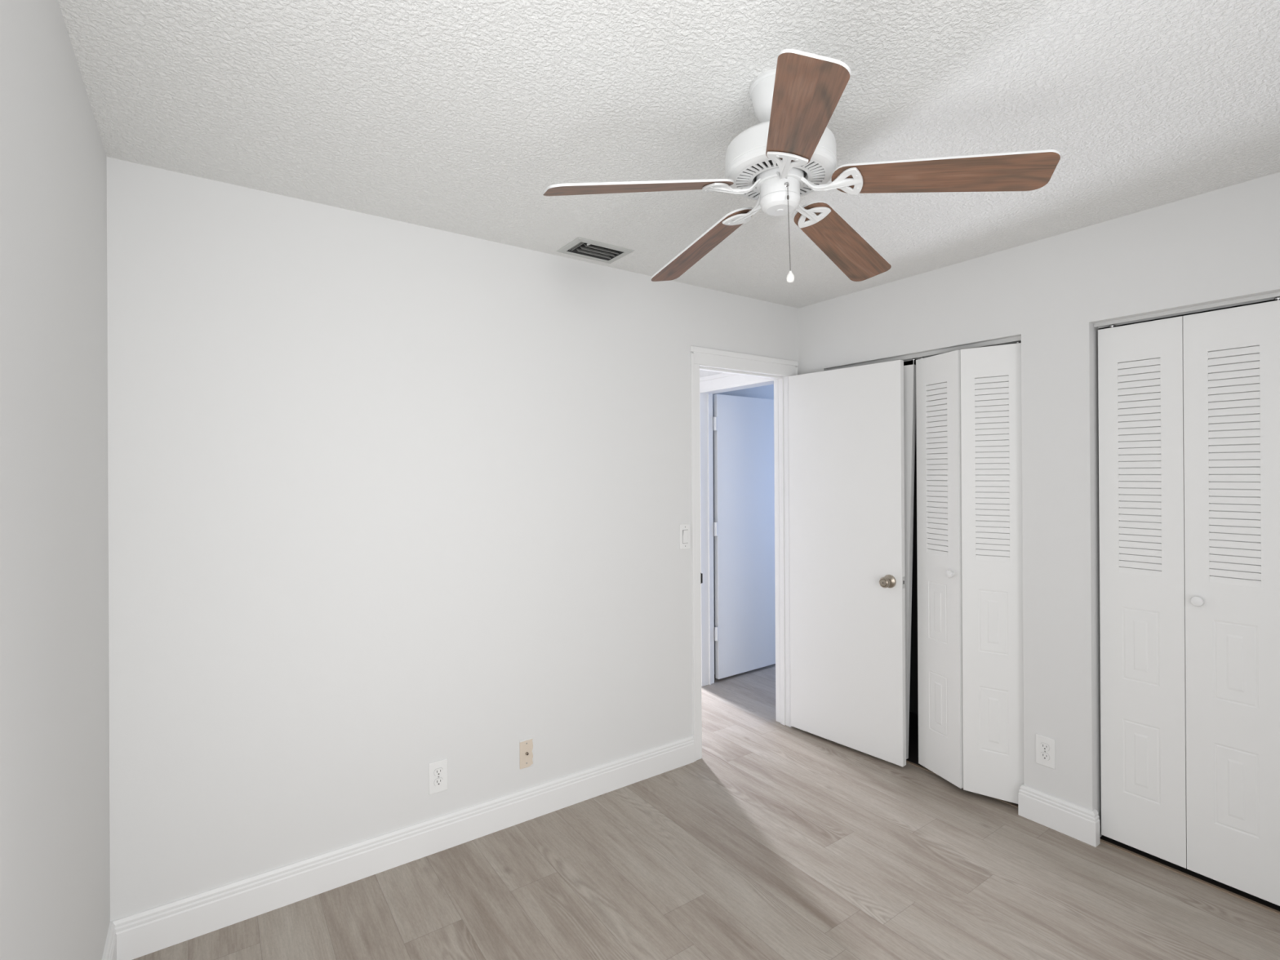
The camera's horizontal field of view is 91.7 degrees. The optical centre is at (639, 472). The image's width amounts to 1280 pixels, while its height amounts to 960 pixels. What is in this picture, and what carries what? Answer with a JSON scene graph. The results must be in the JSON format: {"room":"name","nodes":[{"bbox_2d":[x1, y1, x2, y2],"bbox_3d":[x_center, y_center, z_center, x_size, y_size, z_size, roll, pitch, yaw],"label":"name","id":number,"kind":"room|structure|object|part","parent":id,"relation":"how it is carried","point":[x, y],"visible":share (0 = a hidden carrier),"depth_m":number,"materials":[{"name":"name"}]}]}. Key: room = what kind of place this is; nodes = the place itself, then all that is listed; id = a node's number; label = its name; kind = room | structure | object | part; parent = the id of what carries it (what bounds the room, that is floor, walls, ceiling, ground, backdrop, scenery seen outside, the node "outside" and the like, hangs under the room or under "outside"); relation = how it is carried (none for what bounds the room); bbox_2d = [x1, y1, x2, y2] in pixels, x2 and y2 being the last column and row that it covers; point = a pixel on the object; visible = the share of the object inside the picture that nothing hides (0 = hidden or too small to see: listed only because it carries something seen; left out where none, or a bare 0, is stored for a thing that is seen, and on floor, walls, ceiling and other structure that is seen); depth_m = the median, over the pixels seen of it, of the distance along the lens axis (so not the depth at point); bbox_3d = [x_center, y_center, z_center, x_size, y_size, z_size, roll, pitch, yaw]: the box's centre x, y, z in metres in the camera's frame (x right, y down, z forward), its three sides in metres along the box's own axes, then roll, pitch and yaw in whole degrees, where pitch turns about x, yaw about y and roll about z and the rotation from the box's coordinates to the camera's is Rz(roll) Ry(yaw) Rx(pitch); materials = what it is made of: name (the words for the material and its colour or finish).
{"room":"empty bedroom","nodes":[
{"label":"empty bedroom","id":0,"kind":"room"},
{"bbox_2d":[0,0,110,959],"bbox_3d":[-0.588,0.255,0.332,0.100,2.440,3.700,0,0,-35],"label":"wall","id":1,"kind":"structure","parent":0,"point":[55,849],"depth_m":1.19,"materials":[{"name":"white paint"}]},
{"bbox_2d":[102,921,116,959],"bbox_3d":[-0.534,1.411,0.364,0.016,0.129,3.700,0,0,-35],"label":"baseboard","id":2,"kind":"structure","parent":1,"relation":"attached to","point":[110,947],"depth_m":1.81,"materials":[{"name":"white paint"}]},
{"bbox_2d":[106,156,799,920],"bbox_3d":[-0.403,0.258,2.779,3.207,2.440,0.100,0,0,-35],"label":"wall","id":3,"kind":"structure","parent":0,"point":[388,500],"depth_m":2.30,"materials":[{"name":"white paint"}]},
{"bbox_2d":[110,735,694,959],"bbox_3d":[-0.661,1.414,2.521,2.278,0.129,0.016,0,0,-35],"label":"baseboard","id":4,"kind":"structure","parent":3,"relation":"attached to","point":[140,934],"depth_m":2.28,"materials":[{"name":"white paint"}]},
{"bbox_2d":[428,758,448,795],"bbox_3d":[-0.791,1.193,2.438,0.074,0.123,0.008,0,0,-35],"label":"wall outlet","id":5,"kind":"object","parent":3,"relation":"attached to","point":[438,770],"visible":1,"depth_m":2.44,"materials":[{"name":"white plastic"}]},
{"bbox_2d":[434,777,443,786],"bbox_3d":[-0.789,1.212,2.435,0.036,0.029,0.003,0,0,-35],"label":"receptacle","id":6,"kind":"object","parent":5,"relation":"attached to","point":[438,781],"depth_m":2.43,"materials":[{"name":"white plastic"}]},
{"bbox_2d":[434,767,443,776],"bbox_3d":[-0.790,1.173,2.436,0.034,0.028,0.002,0,0,-35],"label":"receptacle","id":7,"kind":"object","parent":5,"relation":"attached to","point":[438,771],"depth_m":2.43,"materials":[{"name":"white plastic"}]},
{"bbox_2d":[520,737,533,768],"bbox_3d":[-0.482,1.197,2.648,0.062,0.122,0.016,0,0,-35],"label":"cable wall plate","id":8,"kind":"object","parent":3,"relation":"attached to","point":[526,744],"visible":1,"depth_m":2.65,"materials":[{"name":"beige paint"}]},
{"bbox_2d":[680,524,690,549],"bbox_3d":[0.230,0.324,3.154,0.068,0.127,0.010,0,0,-35],"label":"light switch","id":9,"kind":"object","parent":3,"relation":"attached to","point":[685,529],"visible":1,"depth_m":3.15,"materials":[{"name":"white plastic"}]},
{"bbox_2d":[689,346,798,761],"bbox_3d":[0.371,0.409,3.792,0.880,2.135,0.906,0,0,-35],"label":"door frame","id":10,"kind":"structure","parent":3,"relation":"attached to","point":[779,370],"depth_m":3.62,"materials":[{"name":"white paint"}]},
{"bbox_3d":[0.310,0.544,3.219,0.006,0.056,0.038,0,0,-35],"label":"strike plate","id":11,"kind":"part","parent":10,"relation":"part of","materials":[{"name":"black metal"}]},
{"bbox_2d":[788,360,906,766],"bbox_3d":[1.061,0.449,3.313,0.104,2.013,0.677,0,0,-40],"label":"door","id":12,"kind":"structure","parent":10,"relation":"attached to","point":[846,446],"depth_m":3.28,"materials":[{"name":"white paint"}]},
{"bbox_3d":[1.227,0.544,3.092,0.068,0.067,0.067,0,0,-40],"label":"knob","id":13,"kind":"part","parent":12,"relation":"part of","materials":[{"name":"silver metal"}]},
{"bbox_3d":[1.306,0.543,3.078,0.023,0.056,0.001,0,0,-41],"label":"latch plate","id":14,"kind":"part","parent":12,"relation":"part of","materials":[{"name":"silver metal"}]},
{"bbox_2d":[57,0,1279,308],"bbox_3d":[0.999,-1.020,3.034,5.807,0.100,6.500,0,0,-35],"label":"ceiling","id":15,"kind":"structure","parent":0,"point":[452,116],"depth_m":1.63,"materials":[{"name":"white paint"}]},
{"bbox_2d":[556,236,634,263],"bbox_3d":[-0.193,-0.989,2.693,0.276,0.065,0.194,0,0,-35],"label":"ceiling vent","id":16,"kind":"object","parent":15,"relation":"in","point":[580,246],"visible":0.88,"depth_m":2.71,"materials":[{"name":"grey metal"}]},
{"bbox_2d":[542,48,1060,283],"bbox_3d":[0.351,-0.714,1.586,1.116,0.509,1.103,0,0,-35],"label":"ceiling fan","id":17,"kind":"object","parent":15,"relation":"hanging from","point":[782,158],"visible":1,"depth_m":1.45,"materials":[{"name":"white metal"}]},
{"bbox_3d":[0.002,-0.684,1.487,0.462,0.006,0.121,-7,16,-11],"label":"blade","id":18,"kind":"part","parent":17,"relation":"part of","materials":[{"name":"brown wood"}]},
{"bbox_3d":[0.179,-0.674,1.863,0.121,0.006,0.462,-17,-1,-30],"label":"blade","id":19,"kind":"part","parent":17,"relation":"part of","materials":[{"name":"brown wood"}]},
{"bbox_3d":[0.359,-0.591,1.499,0.008,0.214,0.006,0,0,-35],"label":"bead chain","id":20,"kind":"part","parent":17,"relation":"part of","materials":[{"name":"silver metal"}]},
{"bbox_3d":[0.363,-0.473,1.499,0.019,0.028,0.019,0,0,-35],"label":"chain pull","id":21,"kind":"part","parent":17,"relation":"part of","materials":[{"name":"white plastic"}]},
{"bbox_3d":[0.307,-0.684,1.202,0.121,0.006,0.462,14,9,5],"label":"blade","id":22,"kind":"part","parent":17,"relation":"part of","materials":[{"name":"brown wood"}]},
{"bbox_3d":[0.591,-0.666,1.812,0.121,0.006,0.462,-19,-22,39],"label":"blade","id":23,"kind":"part","parent":17,"relation":"part of","materials":[{"name":"brown wood"}]},
{"bbox_3d":[0.670,-0.673,1.405,0.462,0.006,0.121,10,-10,25],"label":"blade","id":24,"kind":"part","parent":17,"relation":"part of","materials":[{"name":"brown wood"}]},
{"bbox_2d":[132,663,1279,959],"bbox_3d":[1.014,1.520,3.030,5.807,0.100,6.500,0,0,-35],"label":"floor","id":25,"kind":"structure","parent":0,"point":[780,842],"depth_m":2.21,"materials":[{"name":"laminate"}]},
{"bbox_2d":[906,760,1017,807],"bbox_3d":[1.388,1.471,3.111,0.016,0.014,1.037,0,0,-35],"label":"threshold","id":26,"kind":"object","parent":25,"relation":"on","point":[908,762],"visible":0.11,"depth_m":3.05,"materials":[{"name":"brown"}]},
{"bbox_2d":[1099,838,1279,914],"bbox_3d":[2.134,1.465,2.043,0.016,0.014,1.068,0,0,-35],"label":"threshold","id":27,"kind":"object","parent":25,"relation":"on","point":[1100,840],"depth_m":2.24,"materials":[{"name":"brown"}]},
{"bbox_2d":[699,369,722,377],"bbox_3d":[0.633,0.254,4.088,0.100,2.440,0.860,0,0,-35],"label":"wall","id":28,"kind":"structure","parent":0,"point":[702,373],"depth_m":4.25,"materials":[{"name":"white paint"}]},
{"bbox_2d":[712,384,773,674],"bbox_3d":[1.706,0.248,4.783,2.655,2.440,1.090,0,0,-35],"label":"wall","id":29,"kind":"structure","parent":0,"point":[766,392],"depth_m":4.71,"materials":[{"name":"white paint"}]},
{"bbox_2d":[713,394,775,679],"bbox_3d":[0.800,0.448,4.574,0.716,2.010,0.046,0,0,-36],"label":"door","id":30,"kind":"structure","parent":29,"relation":"in","point":[744,426],"depth_m":4.53,"materials":[{"name":"white paint"}]},
{"bbox_2d":[798,172,1279,837],"bbox_3d":[2.012,0.243,2.210,0.100,2.440,3.800,0,0,-35],"label":"wall","id":31,"kind":"structure","parent":0,"point":[1220,245],"depth_m":2.53,"materials":[{"name":"white paint"}]},
{"bbox_2d":[827,335,1021,370],"bbox_3d":[1.385,-0.583,3.120,0.058,0.019,1.035,0,0,-35],"label":"door track","id":32,"kind":"object","parent":31,"relation":"attached to","point":[1012,340],"visible":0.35,"depth_m":2.98,"materials":[{"name":"silver metal"}]},
{"bbox_2d":[903,359,915,759],"bbox_3d":[1.243,0.443,3.323,0.033,2.029,0.511,0,0,-35],"label":"door","id":33,"kind":"structure","parent":32,"relation":"hanging from","point":[909,371],"depth_m":3.14,"materials":[{"name":"white paint"}]},
{"bbox_2d":[915,341,1023,804],"bbox_3d":[1.496,0.435,2.869,0.134,2.016,0.495,0,0,-35],"label":"door","id":34,"kind":"structure","parent":32,"relation":"attached to","point":[969,424],"depth_m":2.80,"materials":[{"name":"white paint"}]},
{"bbox_3d":[1.434,0.467,2.870,0.030,0.037,0.037,0,0,-18],"label":"knob","id":35,"kind":"part","parent":34,"relation":"part of","materials":[{"name":"white paint"}]},
{"bbox_2d":[1035,733,1055,768],"bbox_3d":[1.688,1.160,2.587,0.008,0.123,0.074,0,0,-35],"label":"wall outlet","id":36,"kind":"object","parent":31,"relation":"attached to","point":[1045,746],"visible":1,"depth_m":2.58,"materials":[{"name":"white plastic"}]},
{"bbox_2d":[1040,751,1049,760],"bbox_3d":[1.686,1.180,2.585,0.002,0.028,0.034,0,0,-35],"label":"receptacle","id":37,"kind":"object","parent":36,"relation":"attached to","point":[1044,756],"depth_m":2.59,"materials":[{"name":"white plastic"}]},
{"bbox_2d":[1040,742,1049,751],"bbox_3d":[1.685,1.141,2.585,0.002,0.028,0.034,0,0,-35],"label":"receptacle","id":38,"kind":"object","parent":36,"relation":"attached to","point":[1043,746],"depth_m":2.59,"materials":[{"name":"white plastic"}]},
{"bbox_2d":[1017,784,1099,847],"bbox_3d":[1.719,1.400,2.557,0.040,0.129,0.283,0,0,-35],"label":"baseboard","id":39,"kind":"structure","parent":31,"relation":"attached to","point":[1079,823],"depth_m":2.53,"materials":[{"name":"white paint"}]},
{"bbox_2d":[1093,291,1279,328],"bbox_3d":[2.135,-0.591,2.055,0.048,0.014,1.066,0,0,-35],"label":"door track","id":40,"kind":"object","parent":31,"relation":"attached to","point":[1270,296],"visible":1,"depth_m":2.25,"materials":[{"name":"silver metal"}]},
{"bbox_2d":[1097,297,1279,906],"bbox_3d":[1.982,0.428,2.256,0.058,2.022,0.530,0,0,-35],"label":"door","id":41,"kind":"structure","parent":40,"relation":"hanging from","point":[1189,405],"depth_m":2.24,"materials":[{"name":"white paint"}]},
{"bbox_3d":[1.992,0.458,2.218,0.030,0.037,0.037,0,0,-35],"label":"knob","id":42,"kind":"part","parent":41,"relation":"part of","materials":[{"name":"white paint"}]},
{"bbox_2d":[903,299,1275,714],"bbox_3d":[2.094,0.293,2.748,0.650,2.540,2.690,0,0,-35],"label":"wall","id":43,"kind":"structure","parent":0,"point":[913,692],"depth_m":3.81,"materials":[{"name":"grey"}]}
]}

